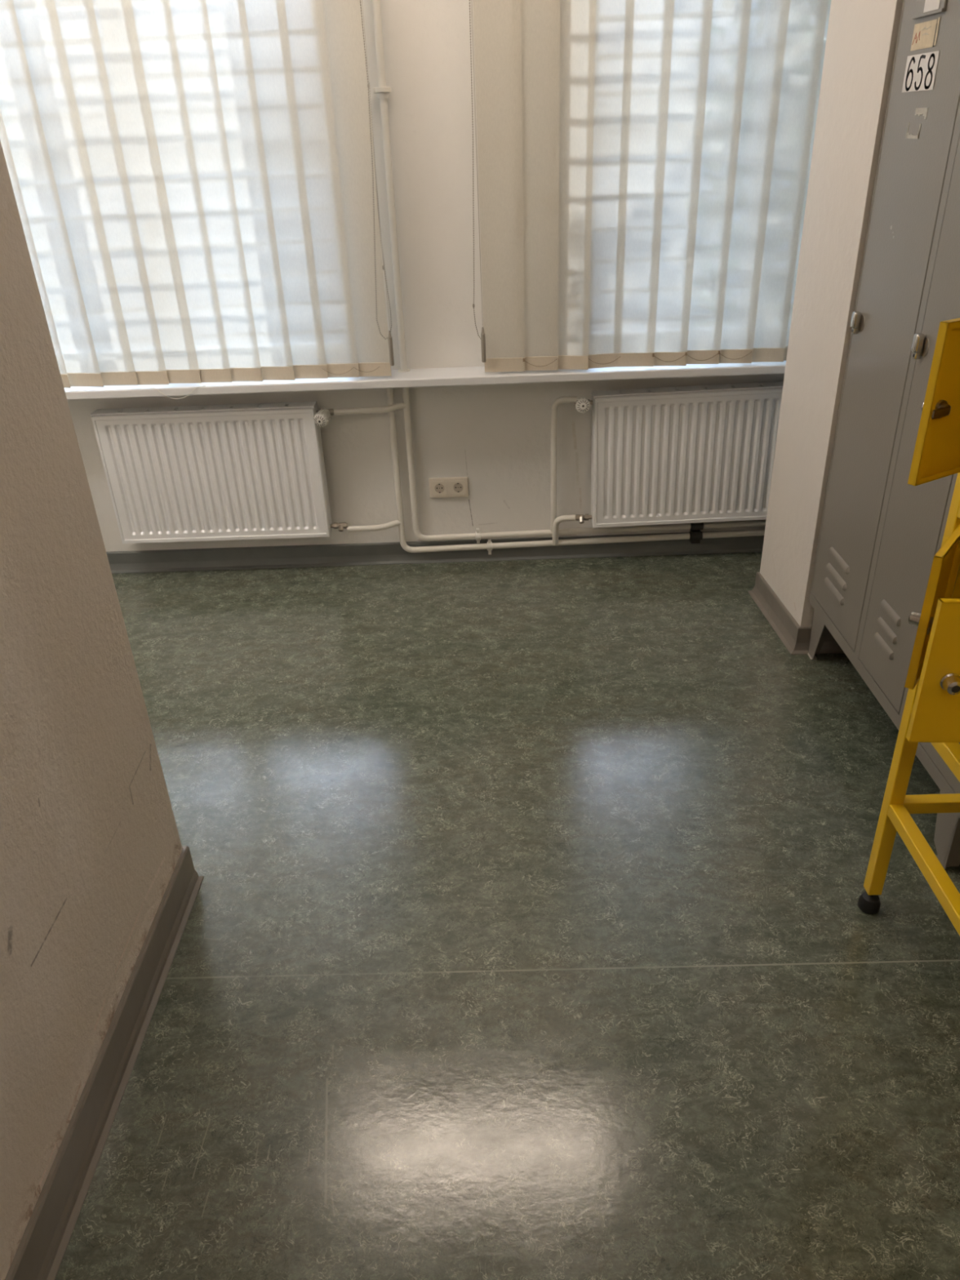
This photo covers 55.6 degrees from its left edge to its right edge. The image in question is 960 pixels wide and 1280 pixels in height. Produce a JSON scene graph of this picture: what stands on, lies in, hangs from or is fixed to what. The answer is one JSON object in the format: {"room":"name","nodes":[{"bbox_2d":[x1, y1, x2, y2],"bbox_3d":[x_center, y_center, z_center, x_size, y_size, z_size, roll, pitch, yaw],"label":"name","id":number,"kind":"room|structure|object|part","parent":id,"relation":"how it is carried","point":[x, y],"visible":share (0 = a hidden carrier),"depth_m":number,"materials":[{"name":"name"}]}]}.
{"room":"locker room","nodes":[
{"label":"locker room","id":0,"kind":"room"},
{"bbox_2d":[0,140,182,1279],"bbox_3d":[-1.715,-0.145,0.672,1.998,2.720,6.117,-2,29,1],"label":"wall","id":1,"kind":"structure","parent":0,"point":[91,847],"depth_m":1.47,"materials":[{"name":"beige paint"}]},
{"bbox_2d":[4,845,204,1279],"bbox_3d":[-0.997,1.492,0.370,0.700,0.108,3.990,-2,29,1],"label":"baseboard","id":2,"kind":"structure","parent":1,"relation":"attached to","point":[40,1252],"depth_m":1.59,"materials":[{"name":"grey rubber"}]},
{"bbox_2d":[66,0,784,551],"bbox_3d":[0.003,-1.604,3.155,5.200,2.720,0.360,-2,29,1],"label":"wall","id":3,"kind":"structure","parent":0,"point":[497,437],"depth_m":3.35,"materials":[{"name":"white paint"}]},
{"bbox_2d":[90,400,347,543],"bbox_3d":[-0.957,-0.622,3.422,0.874,0.506,0.132,-2,29,1],"label":"radiator","id":4,"kind":"object","parent":3,"relation":"attached to","point":[249,471],"visible":1,"depth_m":3.38,"materials":[{"name":"white metal"}]},
{"bbox_2d":[90,400,316,415],"bbox_3d":[-0.999,-0.840,3.301,0.808,0.004,0.071,-2,29,1],"label":"grille","id":5,"kind":"object","parent":4,"relation":"attached to","point":[294,407],"depth_m":3.28,"materials":[{"name":"white metal"}]},
{"bbox_3d":[-0.990,-0.635,3.454,0.804,0.492,0.004,-2,29,1],"label":"panel","id":6,"kind":"part","parent":4,"relation":"part of","materials":[{"name":"white metal"}]},
{"bbox_3d":[-0.566,-0.803,3.289,0.057,0.061,0.070,6,30,15],"label":"thermostat knob","id":7,"kind":"part","parent":4,"relation":"part of","materials":[{"name":"white plastic"}]},
{"bbox_2d":[64,353,786,399],"bbox_3d":[-0.025,-0.996,3.335,3.900,0.029,0.400,-2,29,1],"label":"windowsill","id":8,"kind":"structure","parent":3,"relation":"attached to","point":[466,375],"depth_m":3.17,"materials":[{"name":"white stone"}]},
{"bbox_2d":[106,530,764,573],"bbox_3d":[-0.149,-0.352,3.632,4.800,0.083,0.030,-2,29,1],"label":"baseboard","id":9,"kind":"structure","parent":3,"relation":"attached to","point":[386,553],"depth_m":3.64,"materials":[{"name":"grey rubber"}]},
{"bbox_2d":[428,476,468,497],"bbox_3d":[-0.120,-0.588,3.510,0.151,0.080,0.013,-2,29,1],"label":"power socket","id":10,"kind":"object","parent":3,"relation":"attached to","point":[458,486],"visible":1,"depth_m":3.50,"materials":[{"name":"beige plastic"}]},
{"bbox_2d":[333,0,766,543],"bbox_3d":[0.397,-1.544,2.942,1.910,2.635,0.070,-2,29,1],"label":"pipe","id":11,"kind":"object","parent":3,"relation":"attached to","point":[383,91],"visible":0.97,"depth_m":3.33,"materials":[{"name":"white metal"}]},
{"bbox_2d":[346,388,764,554],"bbox_3d":[0.433,-0.658,3.437,1.910,0.705,0.071,-2,29,1],"label":"pipe","id":12,"kind":"object","parent":3,"relation":"attached to","point":[695,536],"visible":0.98,"depth_m":3.58,"materials":[{"name":"white metal"}]},
{"bbox_2d":[573,381,783,527],"bbox_3d":[0.784,-0.682,3.389,0.869,0.507,0.133,-3,29,1],"label":"radiator","id":13,"kind":"object","parent":3,"relation":"attached to","point":[698,453],"visible":0.86,"depth_m":3.35,"materials":[{"name":"white metal"}]},
{"bbox_3d":[0.367,-0.845,3.263,0.056,0.058,0.069,-3,29,1],"label":"thermostat knob","id":14,"kind":"part","parent":13,"relation":"part of","materials":[{"name":"white plastic"}]},
{"bbox_2d":[591,381,783,396],"bbox_3d":[0.806,-0.903,3.267,0.800,0.004,0.071,-3,29,1],"label":"grille","id":15,"kind":"object","parent":13,"relation":"attached to","point":[776,387],"depth_m":3.24,"materials":[{"name":"white metal"}]},
{"bbox_3d":[0.819,-0.698,3.420,0.796,0.492,0.004,-3,29,1],"label":"panel","id":16,"kind":"part","parent":13,"relation":"part of","materials":[{"name":"white metal"}]},
{"bbox_2d":[55,551,959,1279],"bbox_3d":[0.056,1.054,1.309,5.200,0.120,6.057,-2,29,1],"label":"floor","id":17,"kind":"structure","parent":0,"point":[526,935],"depth_m":1.90,"materials":[{"name":"green laminate"}]},
{"bbox_2d":[807,0,959,869],"bbox_3d":[1.224,-0.558,2.004,0.498,1.930,1.041,-2,29,1],"label":"locker","id":18,"kind":"object","parent":17,"relation":"on","point":[881,535],"visible":0.9,"depth_m":2.17,"materials":[{"name":"grey metal"}]},
{"bbox_3d":[1.086,-0.016,2.834,0.077,0.176,0.110,-2,29,1],"label":"leg","id":19,"kind":"part","parent":18,"relation":"part of","materials":[{"name":"grey paint"}]},
{"bbox_3d":[0.983,-0.831,2.385,0.020,0.056,0.022,-2,29,1],"label":"turn handle","id":20,"kind":"part","parent":18,"relation":"part of","materials":[{"name":"silver metal"}]},
{"bbox_3d":[0.995,-0.826,2.375,0.003,0.041,0.041,-2,29,1],"label":"lock plate","id":21,"kind":"part","parent":18,"relation":"part of","materials":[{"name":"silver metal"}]},
{"bbox_3d":[1.000,-0.619,1.938,0.011,1.681,0.271,-2,29,1],"label":"door","id":22,"kind":"part","parent":18,"relation":"part of","materials":[{"name":"grey paint"}]},
{"bbox_3d":[0.983,-0.659,2.046,0.020,0.056,0.022,-2,29,1],"label":"turn handle","id":23,"kind":"part","parent":18,"relation":"part of","materials":[{"name":"silver metal"}]},
{"bbox_3d":[0.994,-0.654,2.036,0.003,0.041,0.041,-2,29,1],"label":"lock plate","id":24,"kind":"part","parent":18,"relation":"part of","materials":[{"name":"silver metal"}]},
{"bbox_3d":[1.000,-0.465,1.663,0.011,1.681,0.283,-2,29,1],"label":"door","id":25,"kind":"part","parent":18,"relation":"part of","materials":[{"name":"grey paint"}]},
{"bbox_3d":[1.087,0.417,2.061,0.077,0.176,0.100,-2,29,1],"label":"leg","id":26,"kind":"part","parent":18,"relation":"part of","materials":[{"name":"grey paint"}]},
{"bbox_2d":[857,317,959,936],"bbox_3d":[0.899,0.143,1.358,0.486,1.360,0.696,-2,29,1],"label":"ladder","id":27,"kind":"object","parent":17,"relation":"on","point":[931,709],"visible":1,"depth_m":1.44,"materials":[{"name":"yellow metal"}]},
{"bbox_3d":[0.817,-0.035,1.632,0.029,1.310,0.029,-2,29,1],"label":"post","id":28,"kind":"part","parent":27,"relation":"part of","materials":[{"name":"yellow metal"}]},
{"bbox_3d":[0.832,0.491,1.553,0.028,0.028,0.624,-2,29,1],"label":"rail","id":29,"kind":"part","parent":27,"relation":"part of","materials":[{"name":"yellow metal"}]},
{"bbox_3d":[0.982,0.328,1.834,0.274,0.028,0.028,-2,29,1],"label":"rail","id":30,"kind":"part","parent":27,"relation":"part of","materials":[{"name":"yellow metal"}]},
{"bbox_3d":[0.765,-0.058,1.524,0.013,0.240,0.170,19,36,33],"label":"door","id":31,"kind":"part","parent":27,"relation":"part of","materials":[{"name":"yellow metal"}]},
{"bbox_3d":[0.733,0.049,1.335,0.160,0.240,0.013,0,29,4],"label":"door","id":32,"kind":"part","parent":27,"relation":"part of","materials":[{"name":"yellow metal"}]},
{"bbox_3d":[0.731,-0.366,1.378,0.167,0.240,0.013,-18,33,-25],"label":"door","id":33,"kind":"part","parent":27,"relation":"part of","materials":[{"name":"yellow metal"}]},
{"bbox_3d":[0.824,0.282,1.436,0.028,0.028,0.624,-2,29,1],"label":"rail","id":34,"kind":"part","parent":27,"relation":"part of","materials":[{"name":"yellow metal"}]},
{"bbox_3d":[0.809,-0.065,1.242,0.028,0.026,0.624,-2,29,1],"label":"rail","id":35,"kind":"part","parent":27,"relation":"part of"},
{"bbox_2d":[760,0,902,626],"bbox_3d":[1.639,-0.251,0.615,1.370,2.720,6.117,-2,29,1],"label":"wall","id":36,"kind":"structure","parent":0,"point":[861,39],"depth_m":2.56,"materials":[{"name":"white paint"}]},
{"bbox_2d":[747,572,844,654],"bbox_3d":[1.237,-0.111,3.091,0.526,0.088,0.459,-2,29,1],"label":"baseboard","id":37,"kind":"structure","parent":36,"relation":"attached to","point":[796,638],"depth_m":3.00,"materials":[{"name":"grey rubber"}]},
{"bbox_3d":[-0.047,-1.438,-0.050,5.200,0.120,6.117,-2,29,1],"label":"ceiling","id":38,"kind":"structure","parent":0,"visible":0},
{"bbox_2d":[0,0,394,399],"bbox_3d":[-1.019,-1.712,2.729,1.391,1.962,0.052,-2,29,1],"label":"vertical blind","id":39,"kind":"object","parent":38,"relation":"hanging from","point":[193,182],"visible":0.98,"depth_m":2.88,"materials":[{"name":"white fabric"}]},
{"bbox_3d":[-1.054,-0.865,3.184,0.192,0.041,0.019,-2,29,1],"label":"fallen chain","id":40,"kind":"part","parent":39,"relation":"part of","materials":[{"name":"white plastic"}]},
{"bbox_3d":[-0.353,-1.786,2.674,0.053,1.751,0.004,-2,29,1],"label":"bead chain","id":41,"kind":"part","parent":39,"relation":"part of","materials":[{"name":"beige plastic"}]},
{"bbox_3d":[-0.339,-1.799,2.663,0.012,1.715,0.002,-2,29,1],"label":"pull cord","id":42,"kind":"part","parent":39,"relation":"part of","materials":[{"name":"beige plastic"}]},
{"bbox_2d":[469,0,831,372],"bbox_3d":[0.710,-1.788,2.689,1.524,1.915,0.048,-2,29,1],"label":"vertical blind","id":43,"kind":"object","parent":38,"relation":"hanging from","point":[642,178],"visible":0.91,"depth_m":2.87,"materials":[{"name":"white fabric"}]},
{"bbox_3d":[-0.034,-1.791,2.674,0.034,1.766,0.008,-2,29,1],"label":"bead chain","id":44,"kind":"part","parent":43,"relation":"part of","materials":[{"name":"beige"}]},
{"bbox_3d":[-0.023,-1.809,2.658,0.004,1.715,0.002,-2,29,1],"label":"pull cord","id":45,"kind":"part","parent":43,"relation":"part of","materials":[{"name":"beige plastic"}]},
{"bbox_3d":[-0.021,-1.809,2.658,0.003,1.715,0.002,-2,29,1],"label":"pull cord","id":46,"kind":"part","parent":43,"relation":"part of","materials":[{"name":"beige plastic"}]},
{"bbox_3d":[0.207,-0.959,3.143,0.119,0.032,0.007,-2,29,1],"label":"spacer chain","id":47,"kind":"part","parent":43,"relation":"part of","materials":[{"name":"beige"}]},
{"bbox_3d":[0.425,-0.966,3.139,0.117,0.032,0.007,-2,29,1],"label":"spacer chain","id":48,"kind":"part","parent":43,"relation":"part of","materials":[{"name":"beige"}]},
{"bbox_3d":[0.651,-0.973,3.135,0.116,0.032,0.007,-2,29,1],"label":"spacer chain","id":49,"kind":"part","parent":43,"relation":"part of","materials":[{"name":"beige"}]},
{"bbox_3d":[0.763,-0.976,3.133,0.116,0.032,0.007,-2,29,1],"label":"spacer chain","id":50,"kind":"part","parent":43,"relation":"part of","materials":[{"name":"beige"}]},
{"bbox_3d":[0.876,-0.980,3.131,0.116,0.032,0.007,-2,29,1],"label":"spacer chain","id":51,"kind":"part","parent":43,"relation":"part of","materials":[{"name":"beige"}]}
]}

